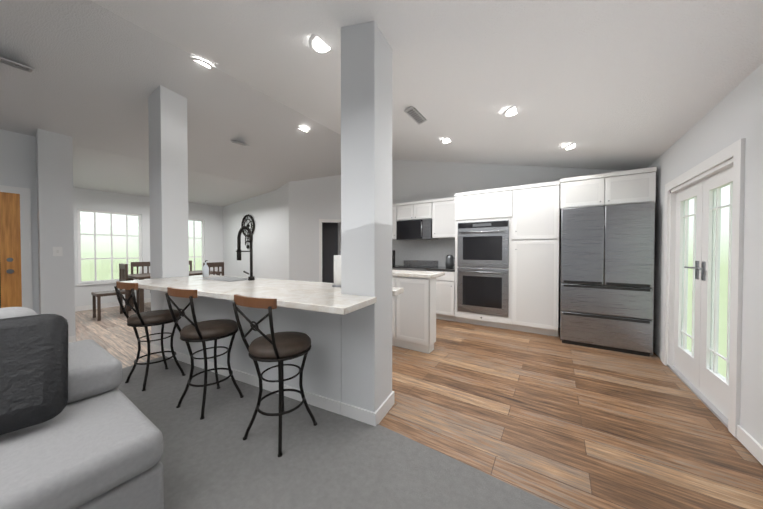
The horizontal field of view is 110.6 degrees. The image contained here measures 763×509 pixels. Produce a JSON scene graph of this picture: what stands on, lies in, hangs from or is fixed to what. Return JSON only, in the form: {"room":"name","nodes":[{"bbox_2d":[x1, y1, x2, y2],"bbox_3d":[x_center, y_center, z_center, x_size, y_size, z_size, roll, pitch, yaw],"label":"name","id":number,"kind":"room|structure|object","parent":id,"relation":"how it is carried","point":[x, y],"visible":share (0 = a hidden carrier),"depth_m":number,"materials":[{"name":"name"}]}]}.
{"room":"open-plan kitchen","nodes":[
{"label":"open-plan kitchen","id":0,"kind":"room"},
{"bbox_2d":[0,129,38,313],"bbox_3d":[-5.383,-0.149,2.005,0.120,2.700,3.700,1,1,33],"label":"wall","id":1,"kind":"structure","parent":0,"point":[17,159],"depth_m":3.29,"materials":[{"name":"white paint"}]},
{"bbox_2d":[0,185,32,309],"bbox_3d":[-4.703,0.178,2.885,0.050,1.998,1.070,1,1,33],"label":"door frame","id":2,"kind":"structure","parent":1,"relation":"attached to","point":[15,254],"depth_m":3.24,"materials":[{"name":"wood"},{"name":"metal"}]},
{"bbox_2d":[73,187,222,306],"bbox_3d":[-5.543,-0.123,6.390,0.120,2.521,3.440,1,1,33],"label":"wall","id":3,"kind":"structure","parent":0,"point":[211,216],"depth_m":6.05,"materials":[{"name":"white paint"}]},
{"bbox_2d":[76,209,141,285],"bbox_3d":[-5.904,-0.154,5.789,0.120,1.560,1.060,1,1,33],"label":"window","id":4,"kind":"structure","parent":3,"relation":"in","point":[105,281],"depth_m":5.71,"materials":[{"name":"white"}]},
{"bbox_2d":[75,298,150,311],"bbox_3d":[-5.487,1.088,6.370,0.014,0.100,3.200,1,1,33],"label":"baseboard","id":5,"kind":"structure","parent":3,"relation":"attached to","point":[113,304],"depth_m":5.67,"materials":[{"name":"white wood"}]},
{"bbox_2d":[188,219,203,275],"bbox_3d":[-5.094,-0.172,7.015,0.120,1.560,0.760,1,1,33],"label":"window","id":6,"kind":"structure","parent":3,"relation":"in","point":[201,238],"depth_m":7.19,"materials":[{"name":"white"}]},
{"bbox_2d":[223,182,288,279],"bbox_3d":[-3.381,-0.280,6.949,3.110,2.820,0.120,1,1,33],"label":"wall","id":7,"kind":"structure","parent":0,"point":[268,212],"depth_m":6.62,"materials":[{"name":"white paint"}]},
{"bbox_2d":[241,214,254,248],"bbox_3d":[-3.494,-0.599,6.908,0.592,0.895,0.055,1,1,33],"label":"wall clock","id":8,"kind":"object","parent":7,"relation":"attached to","point":[248,225],"visible":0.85,"depth_m":6.89,"materials":[{"name":"black metal"}]},
{"bbox_2d":[289,175,340,281],"bbox_3d":[-1.272,-0.438,6.273,1.747,3.155,0.120,0,1,-12],"label":"wall","id":9,"kind":"structure","parent":0,"point":[312,202],"depth_m":6.13,"materials":[{"name":"white paint"}]},
{"bbox_2d":[319,219,340,281],"bbox_3d":[-1.326,0.155,6.202,1.570,1.970,0.015,0,1,-12],"label":"trim","id":10,"kind":"structure","parent":9,"relation":"attached to","point":[320,243],"depth_m":6.17,"materials":[{"name":"white wood"}]},
{"bbox_2d":[322,223,337,282],"bbox_3d":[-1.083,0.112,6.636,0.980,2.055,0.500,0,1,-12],"label":"door","id":11,"kind":"structure","parent":0,"point":[329,241],"depth_m":6.79,"materials":[{"name":"grey paint"}]},
{"bbox_2d":[0,0,762,206],"bbox_3d":[-2.385,-1.668,2.783,9.400,1.135,8.340,1,1,33],"label":"ceiling","id":12,"kind":"structure","parent":0,"point":[624,85],"depth_m":2.50,"materials":[{"name":"white paint"}]},
{"bbox_2d":[0,57,33,71],"bbox_3d":[-3.567,-1.802,2.462,0.520,0.014,0.360,18,11,32],"label":"ceiling vent","id":13,"kind":"object","parent":12,"relation":"in","point":[15,65],"visible":0.62,"depth_m":2.45,"materials":[{"name":"grey metal"}]},
{"bbox_2d":[191,57,213,69],"bbox_3d":[-1.974,-2.103,2.915,0.216,0.012,0.216,19,11,32],"label":"recessed light","id":14,"kind":"object","parent":12,"relation":"in","point":[206,64],"visible":0.56,"depth_m":2.87,"materials":[{"name":"white"}]},
{"bbox_2d":[231,141,248,145],"bbox_3d":[-2.368,-1.821,4.326,0.400,0.014,0.200,18,11,32],"label":"ceiling vent","id":15,"kind":"object","parent":12,"relation":"in","point":[237,142],"visible":0.67,"depth_m":4.25,"materials":[{"name":"grey metal"}]},
{"bbox_2d":[309,34,332,55],"bbox_3d":[-0.487,-1.727,2.165,0.216,0.012,0.216,-15,-7,33],"label":"recessed light","id":16,"kind":"object","parent":12,"relation":"in","point":[317,46],"visible":0.69,"depth_m":2.18,"materials":[{"name":"white"}]},
{"bbox_2d":[404,106,426,124],"bbox_3d":[0.451,-1.689,3.184,0.200,0.014,0.400,-15,-7,33],"label":"ceiling vent","id":17,"kind":"object","parent":12,"relation":"in","point":[415,115],"visible":0.56,"depth_m":3.18,"materials":[{"name":"grey metal"}]},
{"bbox_2d":[440,137,450,143],"bbox_3d":[0.980,-1.691,3.903,0.216,0.012,0.216,-15,-7,33],"label":"recessed light","id":18,"kind":"object","parent":12,"relation":"in","point":[445,140],"visible":0.52,"depth_m":3.91,"materials":[{"name":"white"}]},
{"bbox_2d":[502,105,517,117],"bbox_3d":[1.332,-1.448,2.661,0.216,0.012,0.216,-15,-7,33],"label":"recessed light","id":19,"kind":"object","parent":12,"relation":"in","point":[509,112],"visible":0.52,"depth_m":2.67,"materials":[{"name":"white"}]},
{"bbox_2d":[562,143,575,150],"bbox_3d":[2.354,-1.334,3.248,0.216,0.012,0.216,-15,-7,33],"label":"recessed light","id":20,"kind":"object","parent":12,"relation":"in","point":[571,146],"visible":0.69,"depth_m":3.26,"materials":[{"name":"white"}]},
{"bbox_2d":[75,302,762,508],"bbox_3d":[-2.378,1.239,2.881,9.650,0.100,8.600,1,1,33],"label":"floor","id":21,"kind":"structure","parent":0,"point":[555,420],"depth_m":1.94,"materials":[{"name":"brown wood"}]},
{"bbox_2d":[36,129,75,342],"bbox_3d":[-4.278,-0.212,3.459,0.308,2.784,0.294,1,1,33],"label":"wall","id":22,"kind":"structure","parent":21,"relation":"on","point":[55,209],"depth_m":3.38,"materials":[{"name":"white paint"}]},
{"bbox_2d":[53,247,62,255],"bbox_3d":[-4.153,-0.039,3.387,0.010,0.120,0.080,1,1,33],"label":"switch plate","id":23,"kind":"object","parent":22,"relation":"attached to","point":[57,251],"visible":1,"depth_m":3.39,"materials":[{"name":"white plastic"}]},
{"bbox_2d":[91,263,128,320],"bbox_3d":[-5.026,0.669,4.897,0.420,0.980,0.420,1,1,33],"label":"dining chair","id":24,"kind":"object","parent":21,"relation":"on","point":[123,272],"visible":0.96,"depth_m":4.87,"materials":[{"name":"brown wood"}]},
{"bbox_2d":[131,262,149,308],"bbox_3d":[-5.174,0.656,5.798,0.420,0.980,0.420,1,1,33],"label":"dining chair","id":25,"kind":"object","parent":21,"relation":"on","point":[138,264],"visible":0.23,"depth_m":5.76,"materials":[{"name":"brown wood"}]},
{"bbox_2d":[148,85,188,355],"bbox_3d":[-2.624,-0.425,3.264,0.294,3.216,0.308,0,1,26],"label":"column","id":26,"kind":"structure","parent":21,"relation":"on","point":[168,180],"depth_m":3.16,"materials":[{"name":"white paint"}]},
{"bbox_2d":[128,270,221,312],"bbox_3d":[-4.464,0.774,5.750,0.900,0.745,1.500,1,1,33],"label":"dining table","id":27,"kind":"object","parent":21,"relation":"on","point":[142,276],"visible":0.29,"depth_m":5.16,"materials":[{"name":"brown wood"}]},
{"bbox_2d":[203,262,223,275],"bbox_3d":[-3.726,0.657,5.740,0.420,0.980,0.420,1,1,33],"label":"dining chair","id":28,"kind":"object","parent":21,"relation":"on","point":[215,264],"visible":0.21,"depth_m":5.65,"materials":[{"name":"brown wood"}]},
{"bbox_2d":[163,292,341,413],"bbox_3d":[-1.325,0.757,2.733,2.512,0.868,0.484,0,1,26],"label":"half wall","id":29,"kind":"structure","parent":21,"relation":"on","point":[321,381],"depth_m":2.27,"materials":[{"name":"white paint"}]},
{"bbox_2d":[120,275,403,314],"bbox_3d":[-1.268,0.301,2.499,2.816,0.046,0.900,0,1,26],"label":"countertop","id":30,"kind":"structure","parent":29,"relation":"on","point":[324,297],"depth_m":2.11,"materials":[{"name":"stone"}]},
{"bbox_2d":[202,260,208,276],"bbox_3d":[-2.134,0.170,3.207,0.069,0.201,0.066,0,1,26],"label":"soap bottle","id":31,"kind":"object","parent":30,"relation":"on","point":[205,269],"visible":1,"depth_m":3.19,"materials":[{"name":"white"}]},
{"bbox_2d":[236,226,253,279],"bbox_3d":[-1.505,-0.017,2.858,0.263,0.586,0.128,0,1,26],"label":"faucet","id":32,"kind":"object","parent":30,"relation":"on","point":[251,276],"visible":1,"depth_m":2.84,"materials":[{"name":"black metal"}]},
{"bbox_2d":[332,251,340,286],"bbox_3d":[-0.366,0.125,2.361,0.150,0.317,0.150,0,1,26],"label":"paper towel holder","id":33,"kind":"object","parent":30,"relation":"on","point":[337,270],"visible":0.62,"depth_m":2.30,"materials":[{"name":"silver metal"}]},
{"bbox_2d":[117,356,562,508],"bbox_3d":[-2.306,1.215,0.642,6.538,0.012,4.544,1,1,33],"label":"carpet floor","id":34,"kind":"structure","parent":21,"relation":"on","point":[212,459],"depth_m":1.53,"materials":[{"name":"grey carpet"}]},
{"bbox_2d":[0,307,163,508],"bbox_3d":[-2.335,0.756,0.245,1.320,0.918,3.060,1,1,33],"label":"sofa","id":35,"kind":"object","parent":34,"relation":"on","point":[96,442],"visible":0.6,"depth_m":1.09,"materials":[{"name":"grey fabric"}]},
{"bbox_2d":[0,314,67,434],"bbox_3d":[-1.704,0.515,1.070,0.560,0.500,0.111,-1,-29,-49],"label":"sofa pillow","id":36,"kind":"object","parent":35,"relation":"on","point":[33,370],"visible":1,"depth_m":1.17,"materials":[{"name":"fabric"}]},
{"bbox_2d":[114,281,185,390],"bbox_3d":[-2.152,0.713,2.484,0.394,0.946,0.440,0,1,26],"label":"stool","id":37,"kind":"object","parent":34,"relation":"on","point":[145,320],"visible":0.96,"depth_m":2.38,"materials":[{"name":"metal"}]},
{"bbox_2d":[165,287,243,419],"bbox_3d":[-1.383,0.718,2.101,0.394,0.946,0.440,0,1,26],"label":"stool","id":38,"kind":"object","parent":34,"relation":"on","point":[204,331],"visible":1,"depth_m":2.00,"materials":[{"name":"metal"}]},
{"bbox_2d":[232,294,316,456],"bbox_3d":[-0.684,0.723,1.753,0.394,0.946,0.440,0,1,26],"label":"stool","id":39,"kind":"object","parent":34,"relation":"on","point":[280,348],"visible":1,"depth_m":1.65,"materials":[{"name":"metal"}]},
{"bbox_2d":[340,21,393,425],"bbox_3d":[-0.100,-0.241,2.022,0.294,2.884,0.328,0,1,26],"label":"column","id":40,"kind":"structure","parent":21,"relation":"on","point":[367,392],"depth_m":1.90,"materials":[{"name":"white paint"}]},
{"bbox_2d":[392,276,435,353],"bbox_3d":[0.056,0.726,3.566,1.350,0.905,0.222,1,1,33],"label":"kitchen island","id":41,"kind":"object","parent":21,"relation":"on","point":[414,315],"visible":0.4,"depth_m":3.23,"materials":[{"name":"white wood"}]},
{"bbox_2d":[392,270,444,277],"bbox_3d":[0.117,0.249,3.660,1.400,0.043,0.485,1,1,33],"label":"island countertop","id":42,"kind":"structure","parent":41,"relation":"on","point":[416,274],"depth_m":3.28,"materials":[{"name":"stone"}]},
{"bbox_2d":[392,260,437,270],"bbox_3d":[0.642,0.629,5.259,0.760,1.010,0.677,1,1,33],"label":"range","id":43,"kind":"object","parent":21,"relation":"on","point":[417,265],"visible":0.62,"depth_m":5.31,"materials":[{"name":"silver metal"}]},
{"bbox_2d":[426,269,455,320],"bbox_3d":[1.195,0.724,4.920,0.530,0.870,0.636,1,1,33],"label":"base cabinet","id":44,"kind":"object","parent":21,"relation":"on","point":[445,296],"depth_m":4.60,"materials":[{"name":"white wood"}]},
{"bbox_2d":[435,267,454,268],"bbox_3d":[1.194,0.268,4.912,0.530,0.038,0.639,1,1,33],"label":"countertop","id":45,"kind":"structure","parent":44,"relation":"on","point":[435,267],"depth_m":4.75,"materials":[{"name":"grey stone"}]},
{"bbox_2d":[392,250,394,265],"bbox_3d":[0.165,0.073,5.618,0.180,0.328,0.200,1,1,33],"label":"coffee maker","id":46,"kind":"object","parent":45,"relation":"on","point":[393,257],"visible":0.15,"depth_m":5.60,"materials":[{"name":"black plastic"}]},
{"bbox_2d":[445,254,454,267],"bbox_3d":[1.277,0.124,4.861,0.201,0.248,0.150,1,1,33],"label":"kettle","id":47,"kind":"object","parent":45,"relation":"on","point":[449,262],"visible":0.92,"depth_m":4.82,"materials":[{"name":"silver metal"}]},
{"bbox_2d":[455,186,518,329],"bbox_3d":[1.812,0.065,4.496,0.945,2.200,0.649,1,1,33],"label":"tall cabinet","id":48,"kind":"object","parent":21,"relation":"on","point":[506,257],"depth_m":4.20,"materials":[{"name":"white wood"}]},
{"bbox_2d":[515,181,559,336],"bbox_3d":[2.403,0.071,4.106,0.590,2.200,0.649,1,1,33],"label":"tall cabinet","id":49,"kind":"object","parent":21,"relation":"on","point":[539,203],"depth_m":3.82,"materials":[{"name":"white wood"}]},
{"bbox_2d":[560,202,654,356],"bbox_3d":[2.965,0.286,3.592,0.880,1.785,0.801,1,1,33],"label":"fridge","id":50,"kind":"object","parent":21,"relation":"on","point":[606,277],"visible":1,"depth_m":3.23,"materials":[{"name":"silver metal"}]},
{"bbox_2d":[338,160,622,327],"bbox_3d":[1.123,-0.511,5.409,6.340,3.325,0.120,1,1,33],"label":"wall","id":51,"kind":"structure","parent":0,"point":[413,181],"depth_m":5.08,"materials":[{"name":"white paint"}]},
{"bbox_2d":[392,205,395,239],"bbox_3d":[0.211,-0.688,5.722,0.470,0.730,0.347,1,1,33],"label":"upper cabinet","id":52,"kind":"object","parent":51,"relation":"attached to","point":[393,206],"depth_m":5.49,"materials":[{"name":"white wood"}]},
{"bbox_2d":[396,201,415,220],"bbox_3d":[0.596,-0.871,5.465,0.444,0.355,0.347,1,1,33],"label":"upper cabinet","id":53,"kind":"object","parent":51,"relation":"attached to","point":[404,211],"depth_m":5.32,"materials":[{"name":"white wood"}]},
{"bbox_2d":[396,219,437,240],"bbox_3d":[0.717,-0.491,5.357,0.760,0.388,0.405,1,1,33],"label":"microwave","id":54,"kind":"object","parent":53,"relation":"attached to","point":[418,229],"visible":0.94,"depth_m":5.20,"materials":[{"name":"silver metal"}]},
{"bbox_2d":[392,238,454,266],"bbox_3d":[0.849,-0.040,5.521,1.785,0.560,0.006,1,1,33],"label":"tile backsplash","id":55,"kind":"structure","parent":51,"relation":"attached to","point":[439,250],"depth_m":5.49,"materials":[{"name":"grey tile"}]},
{"bbox_2d":[416,200,431,219],"bbox_3d":[0.868,-0.869,5.285,0.444,0.355,0.347,1,1,33],"label":"upper cabinet","id":56,"kind":"object","parent":51,"relation":"attached to","point":[423,208],"depth_m":5.11,"materials":[{"name":"white wood"}]},
{"bbox_2d":[432,197,454,238],"bbox_3d":[1.277,-0.677,5.018,0.525,0.730,0.347,1,1,33],"label":"upper cabinet","id":57,"kind":"object","parent":51,"relation":"attached to","point":[440,213],"depth_m":4.90,"materials":[{"name":"white wood"}]},
{"bbox_2d":[560,167,656,354],"bbox_3d":[3.003,0.078,3.636,0.920,2.200,0.771,1,1,33],"label":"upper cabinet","id":58,"kind":"object","parent":51,"relation":"attached to","point":[624,187],"visible":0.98,"depth_m":3.28,"materials":[{"name":"white wood"}]},
{"bbox_2d":[648,63,762,446],"bbox_3d":[1.453,0.052,0.273,0.120,2.350,8.340,1,1,33],"label":"wall","id":59,"kind":"structure","parent":0,"point":[734,115],"depth_m":1.67,"materials":[{"name":"white paint"}]},
{"bbox_2d":[662,138,744,437],"bbox_3d":[2.755,0.225,2.262,0.138,1.955,1.420,1,1,33],"label":"door frame","id":60,"kind":"structure","parent":59,"relation":"attached to","point":[700,376],"depth_m":2.18,"materials":[{"name":"white wood"}]},
{"bbox_2d":[737,425,762,464],"bbox_3d":[0.739,1.184,-0.671,0.014,0.088,5.710,1,1,33],"label":"baseboard","id":61,"kind":"structure","parent":59,"relation":"attached to","point":[752,445],"depth_m":1.59,"materials":[{"name":"white wood"}]}
]}

